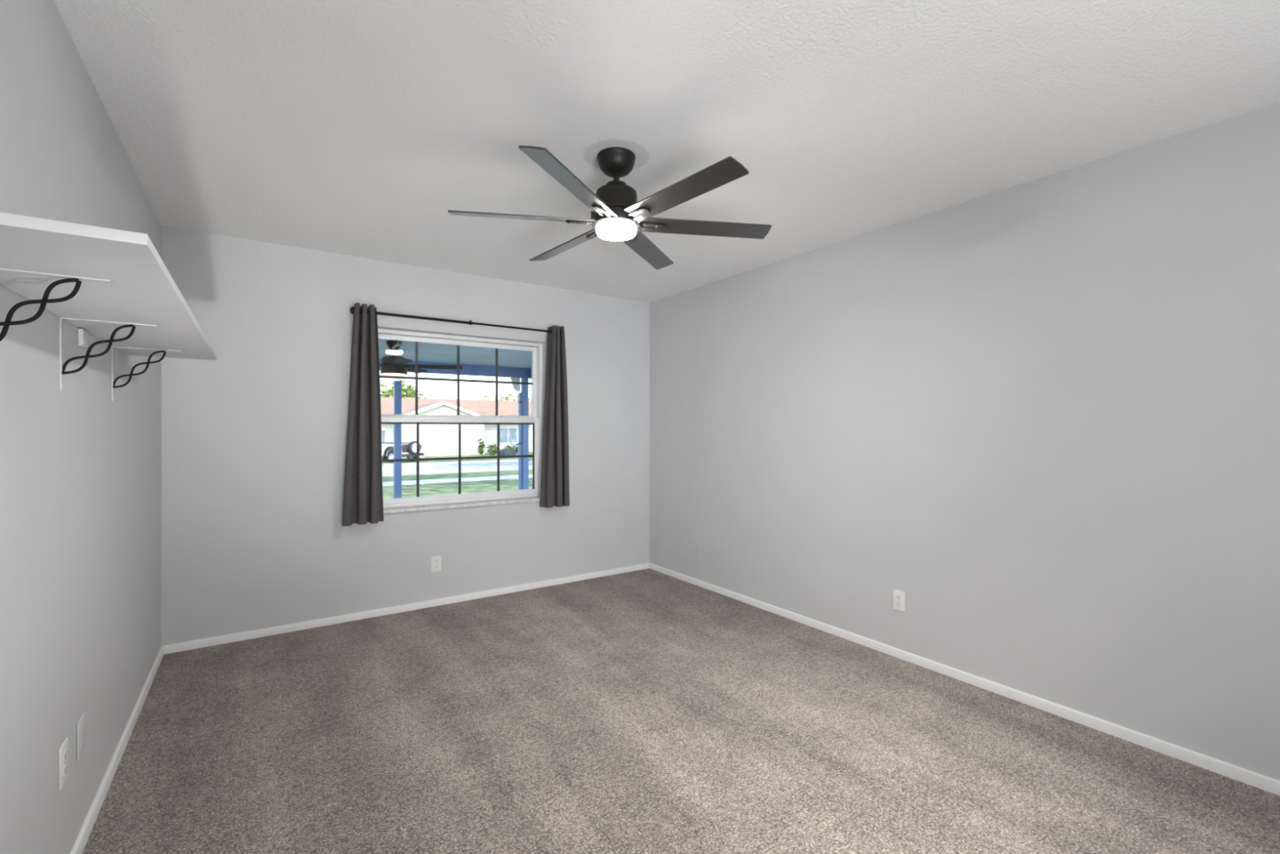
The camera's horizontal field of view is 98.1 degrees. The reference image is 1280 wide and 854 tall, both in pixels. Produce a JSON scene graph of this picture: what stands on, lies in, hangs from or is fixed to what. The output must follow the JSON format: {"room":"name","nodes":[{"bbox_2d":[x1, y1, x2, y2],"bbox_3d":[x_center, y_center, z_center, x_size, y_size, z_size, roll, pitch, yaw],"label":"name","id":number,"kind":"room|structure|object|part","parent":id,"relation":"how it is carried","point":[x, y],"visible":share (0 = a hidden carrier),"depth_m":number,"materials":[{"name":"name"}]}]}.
{"room":"empty bedroom","nodes":[
{"label":"empty bedroom","id":0,"kind":"room"},
{"bbox_2d":[0,0,161,853],"bbox_3d":[-0.980,0.075,0.452,0.200,2.440,6.456,0,0,-35],"label":"wall","id":1,"kind":"structure","parent":0,"point":[81,468],"depth_m":1.57,"materials":[{"name":"grey paint"}]},
{"bbox_2d":[0,267,112,341],"bbox_3d":[-1.181,-0.200,1.097,0.202,0.206,0.022,0,0,-35],"label":"shelf bracket","id":2,"kind":"object","parent":1,"relation":"attached to","point":[7,322],"visible":1,"depth_m":1.09,"materials":[{"name":"black metal"}]},
{"bbox_3d":[-1.201,-0.225,1.083,0.154,0.152,0.014,0,0,-35],"label":"twisted rod","id":3,"kind":"part","parent":2,"relation":"part of","materials":[{"name":"black metal"}]},
{"bbox_3d":[-1.198,-0.222,1.085,0.154,0.152,0.014,0,0,-35],"label":"twisted rod","id":4,"kind":"part","parent":2,"relation":"part of","materials":[{"name":"black metal"}]},
{"bbox_3d":[-1.181,-0.301,1.097,0.202,0.003,0.022,0,0,-35],"label":"shelf arm","id":5,"kind":"part","parent":2,"relation":"part of"},
{"bbox_2d":[58,737,68,790],"bbox_3d":[-1.616,0.943,1.558,0.008,0.116,0.072,0,0,-35],"label":"wall outlet","id":6,"kind":"object","parent":1,"relation":"attached to","point":[64,748],"visible":1,"depth_m":1.55,"materials":[{"name":"white plastic"}]},
{"bbox_2d":[63,749,67,761],"bbox_3d":[-1.614,0.922,1.560,0.002,0.029,0.033,0,0,-35],"label":"receptacle","id":7,"kind":"object","parent":6,"relation":"attached to","point":[65,751],"depth_m":1.56,"materials":[{"name":"white plastic"}]},
{"bbox_2d":[63,763,67,776],"bbox_3d":[-1.614,0.963,1.560,0.002,0.029,0.033,0,0,-35],"label":"receptacle","id":8,"kind":"object","parent":6,"relation":"attached to","point":[65,765],"depth_m":1.56,"materials":[{"name":"white plastic"}]},
{"bbox_2d":[76,712,84,760],"bbox_3d":[-1.721,0.953,1.710,0.007,0.116,0.072,0,0,-35],"label":"blank wall plate","id":9,"kind":"object","parent":1,"relation":"attached to","point":[81,722],"visible":1,"depth_m":1.70,"materials":[{"name":"grey paint"}]},
{"bbox_2d":[78,328,88,347],"bbox_3d":[-1.724,-0.275,1.720,0.013,0.051,0.060,0,0,-35],"label":"cleat","id":10,"kind":"object","parent":1,"relation":"attached to","point":[82,334],"visible":1,"depth_m":1.70,"materials":[{"name":"paint"}]},
{"bbox_2d":[59,317,156,391],"bbox_3d":[-1.528,-0.200,1.601,0.202,0.206,0.022,0,0,-35],"label":"shelf bracket","id":11,"kind":"object","parent":1,"relation":"attached to","point":[63,366],"visible":1,"depth_m":1.57,"materials":[{"name":"black metal"}]},
{"bbox_3d":[-1.608,-0.199,1.545,0.006,0.202,0.022,0,0,-35],"label":"wall plate","id":12,"kind":"part","parent":11,"relation":"part of","materials":[{"name":"grey paint"}]},
{"bbox_3d":[-1.548,-0.225,1.587,0.154,0.152,0.014,0,0,-35],"label":"twisted rod","id":13,"kind":"part","parent":11,"relation":"part of","materials":[{"name":"black metal"}]},
{"bbox_3d":[-1.546,-0.222,1.588,0.154,0.152,0.014,0,0,-35],"label":"twisted rod","id":14,"kind":"part","parent":11,"relation":"part of","materials":[{"name":"black metal"}]},
{"bbox_3d":[-1.528,-0.301,1.601,0.202,0.003,0.022,0,0,-35],"label":"shelf arm","id":15,"kind":"part","parent":11,"relation":"part of"},
{"bbox_2d":[0,212,217,359],"bbox_3d":[-1.496,-0.313,1.641,0.300,0.019,1.940,0,0,-35],"label":"wall shelf","id":16,"kind":"object","parent":1,"relation":"attached to","point":[142,291],"visible":1,"depth_m":1.16,"materials":[{"name":"white wood"}]},
{"bbox_2d":[70,645,164,853],"bbox_3d":[-0.921,1.271,0.553,0.013,0.047,6.356,0,0,-35],"label":"baseboard","id":17,"kind":"structure","parent":1,"relation":"attached to","point":[82,839],"depth_m":2.06,"materials":[{"name":"white paint"}]},
{"bbox_2d":[111,346,181,400],"bbox_3d":[-1.905,-0.200,2.148,0.202,0.206,0.022,0,0,-35],"label":"shelf bracket","id":18,"kind":"object","parent":1,"relation":"attached to","point":[113,381],"visible":1,"depth_m":2.12,"materials":[{"name":"black metal"}]},
{"bbox_3d":[-1.986,-0.199,2.093,0.006,0.202,0.022,0,0,-35],"label":"wall plate","id":19,"kind":"part","parent":18,"relation":"part of","materials":[{"name":"grey paint"}]},
{"bbox_3d":[-1.925,-0.225,2.134,0.154,0.152,0.014,0,0,-35],"label":"twisted rod","id":20,"kind":"part","parent":18,"relation":"part of","materials":[{"name":"black metal"}]},
{"bbox_3d":[-1.923,-0.222,2.136,0.154,0.152,0.014,0,0,-35],"label":"twisted rod","id":21,"kind":"part","parent":18,"relation":"part of","materials":[{"name":"black metal"}]},
{"bbox_3d":[-1.905,-0.301,2.148,0.202,0.003,0.022,0,0,-35],"label":"shelf arm","id":22,"kind":"part","parent":18,"relation":"part of"},
{"bbox_2d":[161,226,649,645],"bbox_3d":[-1.378,0.075,4.219,3.821,2.440,0.200,0,0,-35],"label":"wall","id":23,"kind":"structure","parent":0,"point":[254,437],"depth_m":3.64,"materials":[{"name":"grey paint"}]},
{"bbox_2d":[164,562,648,653],"bbox_3d":[-1.317,1.271,4.132,3.395,0.047,0.013,0,0,-35],"label":"baseboard","id":24,"kind":"structure","parent":23,"relation":"attached to","point":[184,646],"depth_m":3.80,"materials":[{"name":"white paint"}]},
{"bbox_2d":[431,555,441,572],"bbox_3d":[-1.477,0.993,4.024,0.072,0.116,0.008,0,0,-35],"label":"wall outlet","id":25,"kind":"object","parent":23,"relation":"attached to","point":[436,561],"visible":1,"depth_m":4.02,"materials":[{"name":"white plastic"}]},
{"bbox_2d":[350,306,560,335],"bbox_3d":[-1.279,-0.756,4.095,1.544,0.075,0.116,0,0,-35],"label":"curtain rod","id":26,"kind":"object","parent":23,"relation":"attached to","point":[352,309],"visible":0.6,"depth_m":3.97,"materials":[{"name":"black metal"}]},
{"bbox_2d":[342,302,383,526],"bbox_3d":[-1.829,-0.084,3.675,0.256,1.447,0.114,0,0,-35],"label":"curtain","id":27,"kind":"object","parent":26,"relation":"hanging from","point":[362,502],"visible":1,"depth_m":3.67,"materials":[{"name":"grey fabric"}]},
{"bbox_2d":[539,324,569,507],"bbox_3d":[-0.678,-0.084,4.468,0.244,1.447,0.113,0,0,-35],"label":"curtain","id":28,"kind":"object","parent":26,"relation":"hanging from","point":[554,478],"visible":1,"depth_m":4.45,"materials":[{"name":"grey fabric"}]},
{"bbox_2d":[377,328,542,513],"bbox_3d":[-1.358,-0.047,4.213,1.405,1.287,0.212,0,0,-35],"label":"window","id":29,"kind":"structure","parent":23,"relation":"in","point":[391,505],"depth_m":4.27,"materials":[{"name":"white plastic"}]},
{"bbox_3d":[-1.399,-0.354,4.273,1.291,0.618,0.032,0,0,-35],"label":"sash","id":30,"kind":"part","parent":29,"relation":"part of","materials":[{"name":"white plastic"}]},
{"bbox_3d":[-1.378,0.239,4.242,1.291,0.632,0.032,0,0,-35],"label":"sash","id":31,"kind":"part","parent":29,"relation":"part of","materials":[{"name":"white plastic"}]},
{"bbox_3d":[-1.358,0.585,4.213,1.405,0.024,0.212,0,0,-35],"label":"sill","id":32,"kind":"part","parent":29,"relation":"part of","materials":[{"name":"stone"}]},
{"bbox_2d":[53,0,1279,302],"bbox_3d":[0.454,-1.205,1.561,3.821,0.120,6.656,0,0,-35],"label":"ceiling","id":33,"kind":"structure","parent":0,"point":[348,127],"depth_m":1.99,"materials":[{"name":"white paint"}]},
{"bbox_2d":[448,145,771,269],"bbox_3d":[-0.100,-0.976,2.352,1.263,0.339,1.355,0,0,-35],"label":"ceiling fan","id":34,"kind":"object","parent":33,"relation":"hanging from","point":[616,215],"visible":1,"depth_m":2.27,"materials":[{"name":"black metal"}]},
{"bbox_3d":[-0.481,-0.864,2.288,0.588,0.007,0.101,0,14,-10],"label":"blade","id":35,"kind":"part","parent":34,"relation":"part of","materials":[{"name":"grey wood"}]},
{"bbox_3d":[-0.346,-0.864,2.650,0.101,0.007,0.588,-18,11,-38],"label":"blade","id":36,"kind":"part","parent":34,"relation":"part of","materials":[{"name":"black wood"}]},
{"bbox_3d":[-0.235,-0.864,1.991,0.101,0.007,0.588,15,5,20],"label":"blade","id":37,"kind":"part","parent":34,"relation":"part of","materials":[{"name":"grey wood"}]},
{"bbox_3d":[-0.253,-0.856,2.329,0.114,0.010,0.044,0,14,-10],"label":"blade arm","id":38,"kind":"part","parent":34,"relation":"part of","materials":[{"name":"black metal"}]},
{"bbox_3d":[-0.197,-0.856,2.473,0.044,0.010,0.114,-18,11,-38],"label":"blade arm","id":39,"kind":"part","parent":34,"relation":"part of","materials":[{"name":"black metal"}]},
{"bbox_3d":[-0.156,-0.856,2.208,0.044,0.010,0.114,15,5,20],"label":"blade arm","id":40,"kind":"part","parent":34,"relation":"part of","materials":[{"name":"black metal"}]},
{"bbox_2d":[595,221,635,240],"bbox_3d":[-0.100,-0.823,2.352,0.170,0.034,0.170,0,0,-35],"label":"diffuser","id":41,"kind":"object","parent":34,"relation":"attached to","point":[606,230],"depth_m":2.30,"materials":[{"name":"white glass"}]},
{"bbox_3d":[-0.044,-0.856,2.497,0.044,0.010,0.114,-15,-5,20],"label":"blade arm","id":42,"kind":"part","parent":34,"relation":"part of","materials":[{"name":"black metal"}]},
{"bbox_3d":[-0.003,-0.856,2.232,0.044,0.010,0.114,18,-11,-38],"label":"blade arm","id":43,"kind":"part","parent":34,"relation":"part of","materials":[{"name":"black metal"}]},
{"bbox_3d":[0.034,-0.864,2.714,0.101,0.007,0.588,-15,-5,20],"label":"blade","id":44,"kind":"part","parent":34,"relation":"part of","materials":[{"name":"grey wood"}]},
{"bbox_3d":[0.053,-0.856,2.376,0.114,0.010,0.044,0,-14,-10],"label":"blade arm","id":45,"kind":"part","parent":34,"relation":"part of","materials":[{"name":"black metal"}]},
{"bbox_3d":[0.145,-0.864,2.055,0.101,0.007,0.588,18,-11,-38],"label":"blade","id":46,"kind":"part","parent":34,"relation":"part of","materials":[{"name":"black wood"}]},
{"bbox_3d":[0.280,-0.864,2.417,0.588,0.007,0.101,0,-14,-10],"label":"blade","id":47,"kind":"part","parent":34,"relation":"part of","materials":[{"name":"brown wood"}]},
{"bbox_2d":[82,568,1279,853],"bbox_3d":[0.454,1.370,1.561,3.821,0.150,6.656,0,0,-35],"label":"floor","id":48,"kind":"structure","parent":0,"point":[644,711],"depth_m":2.24,"materials":[{"name":"beige carpet"}]},
{"bbox_2d":[649,102,1279,780],"bbox_3d":[2.002,0.075,2.506,0.200,2.440,6.456,0,0,-35],"label":"wall","id":49,"kind":"structure","parent":0,"point":[1042,414],"depth_m":2.57,"materials":[{"name":"grey paint"}]},
{"bbox_2d":[892,588,905,612],"bbox_3d":[1.453,0.975,3.119,0.008,0.116,0.072,0,0,-35],"label":"wall outlet","id":50,"kind":"object","parent":49,"relation":"attached to","point":[898,596],"visible":1,"depth_m":3.11,"materials":[{"name":"white plastic"}]},
{"bbox_2d":[895,594,901,599],"bbox_3d":[1.451,0.954,3.117,0.002,0.029,0.033,0,0,-35],"label":"receptacle","id":51,"kind":"object","parent":50,"relation":"attached to","point":[898,597],"depth_m":3.12,"materials":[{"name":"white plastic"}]},
{"bbox_2d":[895,601,901,607],"bbox_3d":[1.451,0.995,3.117,0.002,0.029,0.033,0,0,-35],"label":"receptacle","id":52,"kind":"object","parent":50,"relation":"attached to","point":[898,604],"depth_m":3.12,"materials":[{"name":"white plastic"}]},
{"bbox_2d":[648,562,1279,795],"bbox_3d":[1.358,1.271,3.253,0.013,0.047,4.496,0,0,-35],"label":"baseboard","id":53,"kind":"structure","parent":49,"relation":"attached to","point":[1233,771],"depth_m":2.58,"materials":[{"name":"white paint"}]},
{"label":"outside","id":54,"kind":"structure","parent":0,"visible":0},
{"bbox_2d":[382,451,532,466],"bbox_3d":[-21.804,2.355,58.083,110.000,0.880,59.599,0,0,-35],"label":"lawn","id":55,"kind":"structure","parent":54,"point":[530,452],"depth_m":33.20,"materials":[{"name":"green plant"}]},
{"bbox_2d":[380,380,427,398],"bbox_3d":[-22.318,-1.036,51.250,6.041,6.584,5.638,0,0,-35],"label":"tree","id":56,"kind":"object","parent":55,"relation":"on","point":[389,393],"visible":0.13,"depth_m":50.49,"materials":[{"name":"green plant"}]},
{"bbox_2d":[380,396,532,456],"bbox_3d":[-15.977,0.010,42.576,27.200,4.470,11.150,0,0,-35],"label":"house","id":57,"kind":"structure","parent":55,"relation":"on","point":[434,439],"depth_m":39.17,"materials":[{"name":"white paint"}]},
{"bbox_3d":[-17.649,0.695,37.556,0.750,0.900,0.019,0,0,-35],"label":"pane","id":58,"kind":"part","parent":57,"relation":"part of","materials":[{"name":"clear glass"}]},
{"bbox_3d":[-11.349,1.135,41.939,0.900,2.080,0.049,0,0,-35],"label":"door","id":59,"kind":"part","parent":57,"relation":"part of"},
{"bbox_3d":[-10.135,0.645,42.733,1.400,1.100,0.019,0,0,-35],"label":"pane","id":60,"kind":"part","parent":57,"relation":"part of","materials":[{"name":"clear glass"}]},
{"bbox_2d":[486,443,497,455],"bbox_3d":[-10.029,1.610,37.809,0.902,0.997,0.839,0,0,-35],"label":"shrub","id":61,"kind":"object","parent":55,"relation":"on","point":[493,452],"visible":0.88,"depth_m":37.68,"materials":[{"name":"green plant"}]},
{"bbox_2d":[480,391,531,401],"bbox_3d":[-13.123,-0.677,56.518,7.333,5.864,5.159,0,0,-35],"label":"tree","id":62,"kind":"object","parent":55,"relation":"on","point":[506,397],"visible":0.02,"depth_m":55.74,"materials":[{"name":"green plant"}]},
{"bbox_2d":[502,443,518,453],"bbox_3d":[-9.621,1.723,42.213,1.850,0.943,0.822,0,0,-35],"label":"shrub","id":63,"kind":"object","parent":55,"relation":"on","point":[508,446],"visible":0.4,"depth_m":42.10,"materials":[{"name":"green plant"}]},
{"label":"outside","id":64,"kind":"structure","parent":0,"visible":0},
{"bbox_2d":[382,477,532,498],"bbox_3d":[4.962,1.965,19.237,110.000,0.860,10.549,0,0,-35],"label":"lawn","id":65,"kind":"structure","parent":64,"point":[442,488],"depth_m":15.83,"materials":[{"name":"green plant"}]},
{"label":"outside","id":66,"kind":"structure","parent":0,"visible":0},
{"bbox_3d":[-2.850,1.550,5.388,5.420,0.190,3.393,0,0,-35],"label":"floor","id":67,"kind":"structure","parent":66,"visible":0},
{"bbox_2d":[393,379,401,497],"bbox_3d":[-3.097,0.372,7.095,0.106,2.164,0.106,0,0,-35],"label":"porch post","id":68,"kind":"object","parent":67,"relation":"on","point":[397,384],"visible":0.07,"depth_m":7.06,"materials":[{"name":"blue paint"}]},
{"bbox_2d":[520,377,528,488],"bbox_3d":[-1.677,0.372,8.074,0.112,2.164,0.112,0,0,-35],"label":"porch post","id":69,"kind":"object","parent":67,"relation":"on","point":[524,388],"visible":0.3,"depth_m":8.04,"materials":[{"name":"blue paint"}]},
{"bbox_2d":[518,392,521,489],"bbox_3d":[-1.736,0.470,8.033,0.034,1.930,0.066,0,0,-35],"label":"downspout","id":70,"kind":"object","parent":69,"relation":"attached to","point":[519,393],"visible":0.67,"depth_m":8.01,"materials":[{"name":"blue paint"}]},
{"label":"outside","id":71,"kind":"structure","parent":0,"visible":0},
{"bbox_2d":[382,474,532,485],"bbox_3d":[1.515,2.100,24.239,110.000,0.630,1.599,0,0,-35],"label":"sidewalk","id":72,"kind":"structure","parent":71,"point":[508,477],"depth_m":18.77,"materials":[{"name":"concrete"}]},
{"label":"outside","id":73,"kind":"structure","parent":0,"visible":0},
{"bbox_2d":[382,460,532,475],"bbox_3d":[-2.854,2.275,30.580,110.000,0.600,7.199,0,0,-35],"label":"street","id":74,"kind":"structure","parent":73,"point":[506,465],"depth_m":26.60,"materials":[{"name":"grey asphalt"}]},
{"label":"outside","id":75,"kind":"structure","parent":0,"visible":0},
{"bbox_2d":[382,469,532,481],"bbox_3d":[0.125,2.160,26.257,110.000,0.670,3.299,0,0,-35],"label":"verge","id":76,"kind":"structure","parent":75,"point":[487,473],"depth_m":21.26,"materials":[{"name":"green plant"}]},
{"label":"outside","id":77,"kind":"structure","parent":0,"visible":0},
{"bbox_2d":[382,459,518,466],"bbox_3d":[-12.150,2.145,33.761,7.700,0.500,8.610,0,0,-35],"label":"driveway","id":78,"kind":"structure","parent":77,"point":[500,460],"depth_m":29.95,"materials":[{"name":"concrete"}]},
{"bbox_2d":[382,440,424,462],"bbox_3d":[-13.989,1.380,31.057,3.805,1.230,1.720,0,0,25],"label":"car","id":79,"kind":"object","parent":78,"relation":"on","point":[408,449],"visible":0.52,"depth_m":30.11,"materials":[{"name":"metal"}]},
{"bbox_2d":[475,438,485,454],"bbox_3d":[-11.114,1.457,38.827,0.676,1.385,0.610,0,0,-35],"label":"shrub","id":80,"kind":"object","parent":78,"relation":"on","point":[480,449],"visible":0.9,"depth_m":38.77,"materials":[{"name":"green plant"}]},
{"bbox_2d":[499,448,515,455],"bbox_3d":[-8.349,1.700,35.033,0.917,0.599,0.590,0,0,-43],"label":"bin","id":81,"kind":"object","parent":78,"relation":"on","point":[504,451],"visible":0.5,"depth_m":34.80,"materials":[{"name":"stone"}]},
{"bbox_3d":[-8.159,1.700,34.827,0.735,0.480,0.030,0,0,-43],"label":"lid","id":82,"kind":"part","parent":81,"relation":"part of","materials":[{"name":"plastic"}]},
{"bbox_3d":[-1.106,-1.935,2.486,7.400,1.940,10.550,0,0,-35],"label":"roof","id":83,"kind":"structure","parent":0,"visible":0},
{"bbox_2d":[378,338,531,368],"bbox_3d":[-2.841,-0.900,5.375,5.420,0.100,3.363,0,0,-35],"label":"ceiling","id":84,"kind":"structure","parent":83,"relation":"attached to","point":[427,352],"depth_m":6.54,"materials":[{"name":"blue paint"}]},
{"bbox_2d":[379,340,462,380],"bbox_3d":[-2.423,-0.655,5.478,1.251,0.390,1.203,0,0,-35],"label":"fan","id":85,"kind":"object","parent":84,"relation":"hanging from","point":[393,365],"visible":0.94,"depth_m":5.46,"materials":[{"name":"black metal"}]},
{"bbox_2d":[382,373,405,380],"bbox_3d":[-2.444,-0.493,5.517,0.216,0.064,0.216,0,0,-35],"label":"diffuser","id":86,"kind":"object","parent":85,"relation":"attached to","point":[383,374],"depth_m":5.45,"materials":[{"name":"white glass"}]},
{"bbox_3d":[-2.243,-0.608,5.204,0.130,0.008,0.545,13,-7,-32],"label":"blade","id":87,"kind":"part","parent":85,"relation":"part of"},
{"bbox_3d":[-2.422,-0.608,5.889,0.130,0.008,0.545,-11,-1,3],"label":"blade","id":88,"kind":"part","parent":85,"relation":"part of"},
{"bbox_3d":[-2.083,-0.608,5.611,0.545,0.008,0.130,0,-11,-15],"label":"blade","id":89,"kind":"part","parent":85,"relation":"part of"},
{"bbox_2d":[379,359,531,378],"bbox_3d":[-2.820,-0.780,5.345,5.420,0.140,3.287,0,0,-35],"label":"beam","id":90,"kind":"structure","parent":84,"relation":"attached to","point":[467,370],"depth_m":7.66,"materials":[{"name":"blue paint"}]},
{"bbox_2d":[511,377,519,391],"bbox_3d":[-1.790,-0.610,7.979,0.130,0.199,0.052,0,0,-35],"label":"corbel","id":91,"kind":"object","parent":90,"relation":"attached to","point":[517,387],"visible":0.94,"depth_m":7.96,"materials":[{"name":"blue paint"}]}
]}

